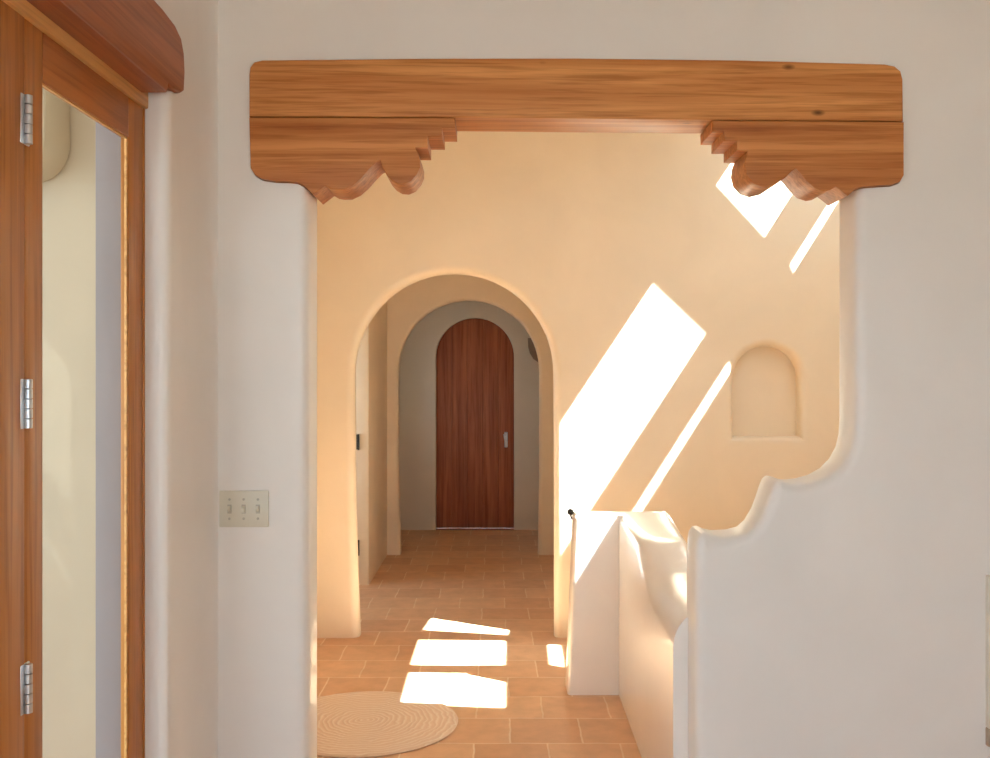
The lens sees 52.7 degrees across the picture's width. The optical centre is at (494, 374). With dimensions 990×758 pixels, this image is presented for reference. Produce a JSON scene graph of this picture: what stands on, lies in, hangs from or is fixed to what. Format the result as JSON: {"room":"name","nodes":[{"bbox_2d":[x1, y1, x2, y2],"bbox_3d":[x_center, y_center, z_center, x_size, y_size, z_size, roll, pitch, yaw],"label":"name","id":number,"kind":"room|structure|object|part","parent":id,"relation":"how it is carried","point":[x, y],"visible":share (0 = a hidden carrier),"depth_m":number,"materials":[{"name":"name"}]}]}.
{"room":"traditional dwelling","nodes":[
{"label":"traditional dwelling","id":0,"kind":"room"},
{"bbox_2d":[145,0,217,757],"bbox_3d":[-0.969,-0.050,0.070,0.219,3.440,6.240,0,0,0],"label":"wall","id":1,"kind":"structure","parent":0,"point":[172,120],"depth_m":2.84,"materials":[{"name":"white paint"}]},
{"bbox_2d":[0,0,147,757],"bbox_3d":[-1.009,0.380,1.941,0.142,2.340,1.582,0,0,0],"label":"door frame","id":2,"kind":"structure","parent":1,"relation":"attached to","point":[13,13],"depth_m":2.16,"materials":[{"name":"brown wood"}]},
{"bbox_2d":[21,19,142,757],"bbox_3d":[-0.953,0.406,2.349,0.039,2.264,0.702,0,0,0],"label":"door","id":3,"kind":"structure","parent":1,"relation":"in","point":[49,66],"depth_m":2.30,"materials":[{"name":"brown wood"}]},
{"bbox_3d":[-0.961,-0.671,2.349,0.022,0.110,0.494,0,0,0],"label":"rail","id":4,"kind":"part","parent":3,"relation":"part of","materials":[{"name":"brown wood"}]},
{"bbox_2d":[27,0,184,92],"bbox_3d":[-0.911,-0.855,1.654,0.082,0.210,2.308,0,0,0],"label":"header beam","id":5,"kind":"structure","parent":1,"relation":"attached to","point":[136,39],"depth_m":2.41,"materials":[{"name":"brown wood"}]},
{"bbox_2d":[356,302,386,584],"bbox_3d":[-0.995,0.185,8.015,0.130,2.770,1.270,0,0,0],"label":"wall","id":6,"kind":"structure","parent":0,"point":[371,365],"depth_m":7.59,"materials":[{"name":"beige paint"}]},
{"bbox_2d":[356,434,358,449],"bbox_3d":[-1.021,0.494,7.370,0.044,0.116,0.021,0,0,0],"label":"jamb hinge","id":7,"kind":"object","parent":6,"relation":"attached to","point":[357,435],"visible":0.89,"depth_m":7.37,"materials":[{"name":"metal"}]},
{"bbox_2d":[399,301,538,529],"bbox_3d":[-0.300,0.235,10.080,2.000,2.870,0.160,0,0,0],"label":"wall","id":8,"kind":"structure","parent":0,"point":[417,367],"depth_m":10.00,"materials":[{"name":"grey paint"}]},
{"bbox_2d":[436,318,513,529],"bbox_3d":[-0.200,0.490,10.037,0.780,2.120,0.125,0,0,0],"label":"door","id":9,"kind":"structure","parent":8,"relation":"in","point":[475,356],"depth_m":10.04,"materials":[{"name":"brown wood"}]},
{"bbox_3d":[0.110,0.650,10.041,0.036,0.156,0.010,0,0,0],"label":"handle plate","id":10,"kind":"part","parent":9,"relation":"part of","materials":[{"name":"metal"}]},
{"bbox_2d":[387,274,553,554],"bbox_3d":[-0.250,0.235,8.680,2.000,2.870,0.140,0,0,0],"label":"wall","id":11,"kind":"structure","parent":0,"point":[410,305],"depth_m":8.61,"materials":[{"name":"beige paint"}]},
{"bbox_2d":[317,530,641,757],"bbox_3d":[0.275,1.580,3.500,4.950,0.060,13.400,0,0,0],"label":"floor","id":12,"kind":"structure","parent":0,"point":[462,620],"depth_m":5.63,"materials":[{"name":"tile"}]},
{"bbox_2d":[317,691,457,757],"bbox_3d":[-0.583,1.544,4.460,0.836,0.010,0.836,0,0,0],"label":"round rug","id":13,"kind":"object","parent":12,"relation":"on","point":[365,723],"visible":0.77,"depth_m":4.42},
{"bbox_2d":[317,131,838,637],"bbox_3d":[0.775,-0.050,5.960,3.950,3.440,0.140,0,0,0],"label":"wall","id":14,"kind":"structure","parent":0,"point":[689,322],"depth_m":5.89,"materials":[{"name":"beige paint"}]},
{"bbox_2d":[218,0,989,757],"bbox_3d":[0.907,-0.050,3.261,3.629,3.440,0.191,0,0,-1],"label":"wall","id":15,"kind":"structure","parent":0,"point":[843,616],"depth_m":3.17,"materials":[{"name":"white paint"}]},
{"bbox_2d":[219,491,268,526],"bbox_3d":[-0.783,0.418,3.115,0.154,0.114,0.021,0,0,0],"label":"light switch","id":16,"kind":"object","parent":15,"relation":"attached to","point":[236,508],"visible":1,"depth_m":3.12,"materials":[{"name":"beige plastic"}]},
{"bbox_2d":[249,118,456,203],"bbox_3d":[-0.444,-0.681,3.204,0.639,0.240,0.202,0,0,0],"label":"corbel","id":17,"kind":"object","parent":15,"relation":"attached to","point":[341,158],"visible":0.94,"depth_m":3.11,"materials":[{"name":"brown wood"}]},
{"bbox_2d":[249,59,902,132],"bbox_3d":[0.262,-0.896,3.222,2.056,0.191,0.187,0,0,-1],"label":"lintel beam","id":18,"kind":"structure","parent":17,"relation":"on","point":[493,95],"depth_m":3.13,"materials":[{"name":"brown wood"}]},
{"bbox_2d":[700,121,903,205],"bbox_3d":[0.986,-0.681,3.239,0.607,0.235,0.202,0,0,0],"label":"corbel","id":19,"kind":"object","parent":15,"relation":"attached to","point":[827,161],"visible":0.98,"depth_m":3.15,"materials":[{"name":"brown wood"}]},
{"bbox_2d":[985,575,989,746],"bbox_3d":[1.671,0.907,3.178,0.220,0.541,0.032,0,0,0],"label":"panel","id":20,"kind":"object","parent":15,"relation":"attached to","point":[987,577],"visible":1,"depth_m":3.17,"materials":[{"name":"paint"}]},
{"bbox_2d":[565,511,687,757],"bbox_3d":[0.605,1.154,4.160,0.506,0.952,1.720,0,0,0],"label":"wall","id":21,"kind":"structure","parent":0,"point":[627,635],"depth_m":4.37,"materials":[{"name":"paint"}]},
{"bbox_2d":[567,509,573,518],"bbox_3d":[0.391,0.701,4.980,0.063,0.071,0.033,0,0,0],"label":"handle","id":22,"kind":"object","parent":21,"relation":"attached to","point":[570,512],"visible":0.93,"depth_m":4.97,"materials":[{"name":"metal"}]},
{"bbox_3d":[0.550,0.185,9.450,0.150,2.770,1.500,0,0,0],"label":"wall","id":23,"kind":"structure","parent":0,"visible":0},
{"bbox_2d":[528,338,537,361],"bbox_3d":[0.396,-0.233,9.650,0.158,0.245,0.316,0,0,0],"label":"wall sconce","id":24,"kind":"object","parent":23,"relation":"attached to","point":[532,350],"visible":0.38,"depth_m":9.57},
{"label":"outside","id":25,"kind":"structure","parent":0,"visible":0},
{"bbox_2d":[42,105,95,757],"bbox_3d":[-2.695,-0.025,3.635,3.010,3.250,0.230,0,0,0],"label":"wall","id":26,"kind":"structure","parent":25,"point":[69,197],"depth_m":3.52,"materials":[{"name":"beige paint"}]},
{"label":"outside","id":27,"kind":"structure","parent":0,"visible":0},
{"bbox_2d":[42,88,69,181],"bbox_3d":[-2.845,-1.160,3.410,2.710,0.980,0.220,0,0,0],"label":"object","id":28,"kind":"structure","parent":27,"point":[55,112],"depth_m":3.41,"materials":[{"name":"beige paint"}]}
]}

